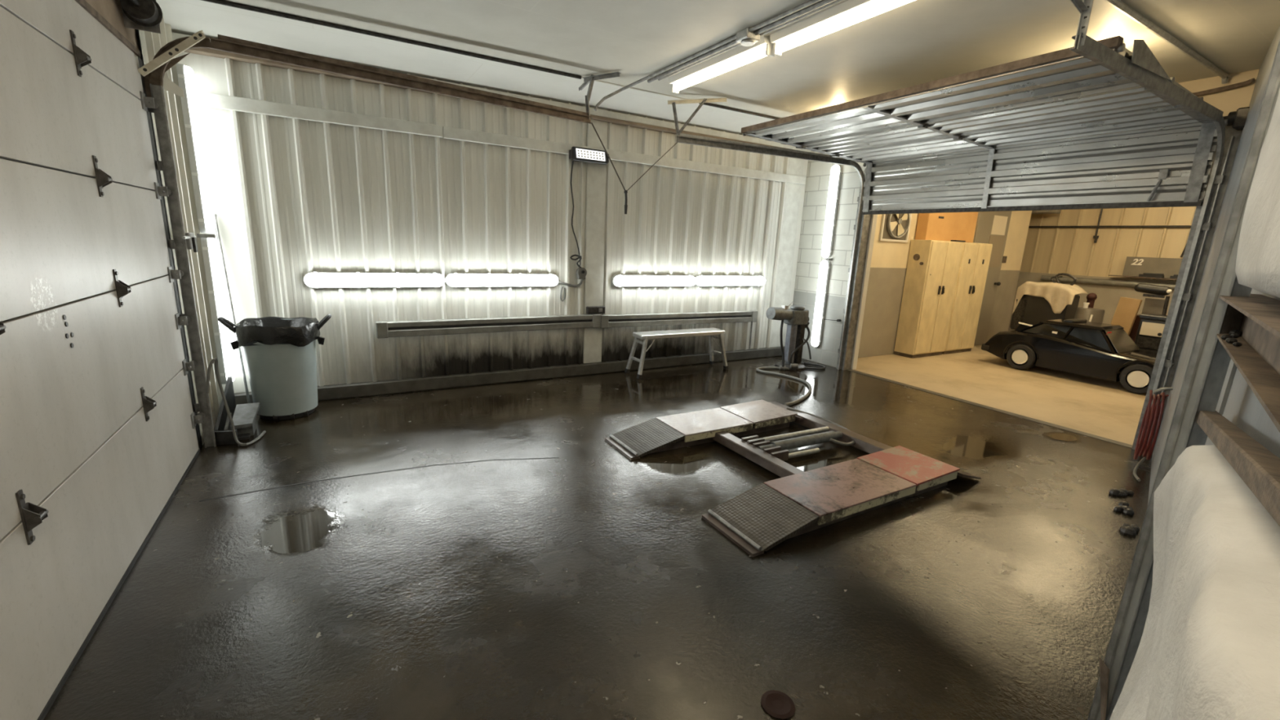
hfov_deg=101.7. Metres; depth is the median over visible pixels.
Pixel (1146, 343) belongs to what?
tool chest
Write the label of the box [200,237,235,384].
wall light
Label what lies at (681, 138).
door track
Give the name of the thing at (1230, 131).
door frame
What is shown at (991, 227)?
door
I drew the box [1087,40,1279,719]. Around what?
wall
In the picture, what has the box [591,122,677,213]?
rope
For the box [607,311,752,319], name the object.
hood
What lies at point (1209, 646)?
cloth cover
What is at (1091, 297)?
bottle
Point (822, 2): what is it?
conduit
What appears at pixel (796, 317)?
pump
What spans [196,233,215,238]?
clip
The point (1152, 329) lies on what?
paper sheet
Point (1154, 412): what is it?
air hose
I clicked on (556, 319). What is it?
hood
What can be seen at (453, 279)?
wall light
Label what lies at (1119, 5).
conduit
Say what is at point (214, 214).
pole
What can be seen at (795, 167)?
trim
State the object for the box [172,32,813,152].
trim
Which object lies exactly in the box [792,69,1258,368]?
wall
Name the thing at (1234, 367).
strip
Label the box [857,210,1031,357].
wall
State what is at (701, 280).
wall light
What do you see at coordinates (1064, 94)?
door
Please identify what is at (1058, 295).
sheet
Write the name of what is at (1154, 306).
panel
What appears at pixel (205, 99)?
trim
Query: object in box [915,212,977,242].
cardboard box
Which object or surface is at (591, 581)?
floor
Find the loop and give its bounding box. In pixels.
[804,362,826,369]
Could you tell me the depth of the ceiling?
3.56 m
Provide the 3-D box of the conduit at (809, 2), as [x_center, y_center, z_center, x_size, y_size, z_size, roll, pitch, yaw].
[1.008,-1.952,3.006,0.344,0.288,4.464,-7,16,-35]
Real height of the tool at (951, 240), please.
0.021 m
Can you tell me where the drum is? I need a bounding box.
[1074,302,1104,323]
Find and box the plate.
[1099,657,1109,719]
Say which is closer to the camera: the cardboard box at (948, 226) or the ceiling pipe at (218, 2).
the ceiling pipe at (218, 2)
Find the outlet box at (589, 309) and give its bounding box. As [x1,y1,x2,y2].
[586,306,604,315]
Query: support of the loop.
on the floor
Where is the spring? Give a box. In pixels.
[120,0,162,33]
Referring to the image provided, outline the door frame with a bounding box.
[1131,124,1242,454]
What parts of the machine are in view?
handle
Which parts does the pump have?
motor, power cord, lever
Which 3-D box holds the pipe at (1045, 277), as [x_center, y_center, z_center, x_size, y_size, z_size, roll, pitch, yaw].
[8.600,-1.266,8.807,0.100,0.100,3.150,-5,15,-30]
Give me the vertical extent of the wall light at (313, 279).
0.146 m
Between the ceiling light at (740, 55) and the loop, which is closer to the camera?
the ceiling light at (740, 55)
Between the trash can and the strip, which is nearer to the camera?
the strip
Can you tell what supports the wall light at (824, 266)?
attached to the wall at (810, 258)
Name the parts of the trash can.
handle, handle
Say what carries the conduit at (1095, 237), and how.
attached to the wall at (1070, 251)
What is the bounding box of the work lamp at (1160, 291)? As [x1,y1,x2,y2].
[1133,283,1172,315]
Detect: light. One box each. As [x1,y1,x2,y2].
[176,63,214,233]
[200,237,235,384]
[303,271,444,288]
[444,272,558,287]
[568,146,608,266]
[611,274,696,286]
[667,35,774,93]
[694,275,765,286]
[769,0,915,56]
[810,259,831,346]
[821,164,842,258]
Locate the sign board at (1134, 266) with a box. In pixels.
[1122,256,1182,278]
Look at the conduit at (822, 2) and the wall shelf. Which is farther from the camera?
the wall shelf
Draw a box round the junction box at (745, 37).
[735,27,759,46]
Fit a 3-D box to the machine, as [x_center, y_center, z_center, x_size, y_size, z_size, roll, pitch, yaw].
[6.734,-0.759,8.702,0.450,1.391,0.740,-5,15,-30]
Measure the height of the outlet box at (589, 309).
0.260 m
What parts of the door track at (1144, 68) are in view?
horizontal rail, plate, vertical rail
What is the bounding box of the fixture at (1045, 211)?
[1031,209,1061,213]
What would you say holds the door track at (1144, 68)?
attached to the wall at (1242, 408)
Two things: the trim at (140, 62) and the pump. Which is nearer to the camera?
the trim at (140, 62)
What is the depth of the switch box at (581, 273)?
5.97 m
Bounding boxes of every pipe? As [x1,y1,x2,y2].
[201,0,778,119]
[748,321,752,348]
[1040,275,1175,289]
[1192,78,1254,96]
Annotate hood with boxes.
[386,314,592,327]
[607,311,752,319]
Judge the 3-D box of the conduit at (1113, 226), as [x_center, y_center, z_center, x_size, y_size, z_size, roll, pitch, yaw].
[8.741,-2.179,8.512,0.034,0.036,5.500,-5,15,-30]
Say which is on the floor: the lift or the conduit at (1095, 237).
the lift
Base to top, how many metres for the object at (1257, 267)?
1.470 m
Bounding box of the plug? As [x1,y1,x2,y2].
[760,689,795,719]
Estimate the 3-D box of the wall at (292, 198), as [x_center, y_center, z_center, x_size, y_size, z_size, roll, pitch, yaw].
[-0.635,-1.297,5.995,6.906,3.020,0.042,-5,15,-30]
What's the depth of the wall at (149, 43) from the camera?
3.90 m
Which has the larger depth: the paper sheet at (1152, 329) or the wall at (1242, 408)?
the paper sheet at (1152, 329)
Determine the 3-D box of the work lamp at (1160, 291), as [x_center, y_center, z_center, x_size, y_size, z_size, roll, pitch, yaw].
[7.395,-0.442,7.605,0.160,1.316,0.503,-5,15,-30]
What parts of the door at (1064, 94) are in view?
rail, lift handle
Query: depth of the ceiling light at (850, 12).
3.20 m
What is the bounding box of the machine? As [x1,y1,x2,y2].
[1009,272,1079,330]
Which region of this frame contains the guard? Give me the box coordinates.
[213,375,260,444]
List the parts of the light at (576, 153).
yoke arm, cord, led panel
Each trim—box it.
[137,57,201,448]
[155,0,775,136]
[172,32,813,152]
[183,48,789,149]
[196,91,805,184]
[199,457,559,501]
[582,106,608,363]
[770,157,804,347]
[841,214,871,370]
[847,368,1132,448]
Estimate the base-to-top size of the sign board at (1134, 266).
0.322 m
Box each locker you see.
[893,239,963,358]
[942,242,992,354]
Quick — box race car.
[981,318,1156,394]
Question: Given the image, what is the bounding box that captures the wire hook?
[560,286,565,301]
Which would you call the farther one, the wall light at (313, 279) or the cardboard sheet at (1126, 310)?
the cardboard sheet at (1126, 310)
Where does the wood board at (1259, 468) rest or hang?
attached to the wall at (1209, 362)
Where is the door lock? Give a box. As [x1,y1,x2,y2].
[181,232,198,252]
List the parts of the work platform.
leg, step rail, step rail, leg, leg, step rail, leg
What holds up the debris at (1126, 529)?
on the floor
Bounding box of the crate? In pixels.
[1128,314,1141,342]
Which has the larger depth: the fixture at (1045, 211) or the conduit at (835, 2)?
the fixture at (1045, 211)
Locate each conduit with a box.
[594,0,820,111]
[647,0,835,83]
[657,0,843,80]
[1028,225,1191,227]
[1093,208,1102,243]
[1103,0,1230,84]
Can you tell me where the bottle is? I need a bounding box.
[1086,293,1097,307]
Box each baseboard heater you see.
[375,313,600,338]
[600,310,757,328]
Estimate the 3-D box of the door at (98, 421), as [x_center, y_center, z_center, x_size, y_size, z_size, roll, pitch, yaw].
[-2.121,-0.191,1.787,0.104,2.603,4.100,-5,15,-30]
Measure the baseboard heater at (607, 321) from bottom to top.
0.178 m
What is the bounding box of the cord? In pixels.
[205,357,266,445]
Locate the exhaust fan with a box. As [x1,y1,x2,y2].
[879,213,911,242]
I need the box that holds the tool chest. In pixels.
[1134,313,1167,353]
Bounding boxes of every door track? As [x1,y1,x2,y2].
[137,30,621,448]
[667,97,865,369]
[1069,0,1235,444]
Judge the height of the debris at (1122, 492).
0.056 m
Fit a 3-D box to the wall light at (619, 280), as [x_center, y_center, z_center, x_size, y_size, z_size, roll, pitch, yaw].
[0.205,-0.990,6.509,1.210,0.146,0.088,-5,15,-30]
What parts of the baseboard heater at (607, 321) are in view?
panel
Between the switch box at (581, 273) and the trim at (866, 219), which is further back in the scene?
the trim at (866, 219)
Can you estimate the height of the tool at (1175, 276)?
0.069 m
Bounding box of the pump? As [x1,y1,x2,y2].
[765,301,811,370]
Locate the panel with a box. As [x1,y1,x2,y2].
[1141,297,1164,315]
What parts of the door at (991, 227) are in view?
panel, knob, frame, pane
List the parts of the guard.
plate, plate, step plate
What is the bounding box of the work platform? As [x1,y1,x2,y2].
[624,327,728,378]
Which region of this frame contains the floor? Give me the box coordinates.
[43,344,1151,719]
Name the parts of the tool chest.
drawer, drawer, drawer, lid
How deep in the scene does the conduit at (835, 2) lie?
3.46 m
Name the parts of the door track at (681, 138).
horizontal rail, vertical rail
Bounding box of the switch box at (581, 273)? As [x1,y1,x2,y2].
[557,254,586,287]
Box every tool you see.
[950,240,965,242]
[1138,272,1164,278]
[1169,274,1177,279]
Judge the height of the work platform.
0.522 m
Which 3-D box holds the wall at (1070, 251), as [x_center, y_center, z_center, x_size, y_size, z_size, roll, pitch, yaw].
[9.109,-1.357,8.105,0.100,3.020,7.500,-5,15,-30]
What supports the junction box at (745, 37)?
attached to the ceiling
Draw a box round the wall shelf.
[1108,275,1177,279]
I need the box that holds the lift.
[604,399,981,556]
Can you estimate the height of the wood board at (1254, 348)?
0.108 m
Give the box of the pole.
[213,213,250,403]
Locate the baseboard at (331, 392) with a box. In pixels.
[234,346,784,405]
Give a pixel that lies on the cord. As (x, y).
(215, 360)
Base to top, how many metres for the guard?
0.360 m
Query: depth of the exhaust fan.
7.75 m
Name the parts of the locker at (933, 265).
door, handle, handle, door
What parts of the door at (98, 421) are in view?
rail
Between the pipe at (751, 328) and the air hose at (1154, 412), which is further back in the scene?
the pipe at (751, 328)
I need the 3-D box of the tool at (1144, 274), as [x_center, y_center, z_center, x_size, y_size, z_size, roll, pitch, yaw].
[8.546,-1.416,8.707,0.060,0.069,0.300,-5,15,-30]
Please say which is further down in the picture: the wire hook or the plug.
the plug
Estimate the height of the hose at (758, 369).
0.047 m
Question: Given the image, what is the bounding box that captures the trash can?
[217,313,331,421]
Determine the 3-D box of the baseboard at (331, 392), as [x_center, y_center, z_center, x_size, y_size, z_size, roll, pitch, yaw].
[-0.687,0.112,6.301,6.906,0.135,0.075,-5,15,-30]
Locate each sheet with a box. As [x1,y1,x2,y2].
[1012,281,1088,314]
[1111,297,1142,335]
[1139,321,1164,337]
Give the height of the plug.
0.006 m
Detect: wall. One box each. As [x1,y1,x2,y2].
[84,0,138,49]
[135,15,222,444]
[172,31,808,392]
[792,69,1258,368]
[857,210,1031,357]
[1008,206,1196,330]
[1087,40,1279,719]
[1147,25,1279,505]
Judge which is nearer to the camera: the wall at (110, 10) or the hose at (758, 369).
the wall at (110, 10)
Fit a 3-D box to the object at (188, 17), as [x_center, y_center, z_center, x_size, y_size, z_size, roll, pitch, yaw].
[-0.421,-2.676,5.311,7.006,0.012,1.020,-5,15,-30]
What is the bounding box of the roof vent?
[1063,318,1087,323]
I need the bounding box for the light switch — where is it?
[1001,256,1007,262]
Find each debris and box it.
[1109,488,1133,497]
[1113,501,1133,515]
[1119,523,1139,536]
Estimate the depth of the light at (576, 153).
5.67 m
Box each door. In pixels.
[0,0,204,719]
[741,35,1227,214]
[973,210,1012,345]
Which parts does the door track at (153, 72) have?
vertical rail, horizontal rail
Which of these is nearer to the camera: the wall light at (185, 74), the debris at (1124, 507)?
the debris at (1124, 507)
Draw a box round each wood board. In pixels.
[1196,410,1279,526]
[1216,293,1279,432]
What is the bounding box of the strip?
[1218,362,1236,414]
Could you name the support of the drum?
on the floor
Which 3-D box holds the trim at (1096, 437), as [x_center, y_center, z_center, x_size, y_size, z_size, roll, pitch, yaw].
[3.710,0.487,5.787,0.100,0.008,3.427,-5,15,-30]
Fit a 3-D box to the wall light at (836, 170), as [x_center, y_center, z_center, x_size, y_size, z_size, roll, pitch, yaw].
[2.603,-2.015,7.105,0.088,1.240,0.146,-5,15,-30]
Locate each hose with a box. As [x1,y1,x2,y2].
[755,366,812,405]
[1133,386,1173,481]
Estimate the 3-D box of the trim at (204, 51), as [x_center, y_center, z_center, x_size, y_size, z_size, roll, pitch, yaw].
[-0.562,-2.642,5.664,6.906,0.034,0.100,-5,15,-30]
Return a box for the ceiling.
[222,0,1279,118]
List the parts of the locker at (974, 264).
door, door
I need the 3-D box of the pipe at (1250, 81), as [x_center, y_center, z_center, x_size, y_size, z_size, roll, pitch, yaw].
[4.201,-2.184,4.322,0.055,0.128,1.205,-5,15,-30]
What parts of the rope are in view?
pull handle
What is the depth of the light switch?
9.46 m
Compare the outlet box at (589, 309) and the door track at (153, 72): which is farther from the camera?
the outlet box at (589, 309)
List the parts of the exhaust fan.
blade, blade, blade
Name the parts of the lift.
toe plate, hinge rod, rail, toe plate, hinge rod, piston rod, piston rod, rail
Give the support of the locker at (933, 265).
on the floor
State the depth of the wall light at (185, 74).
4.03 m

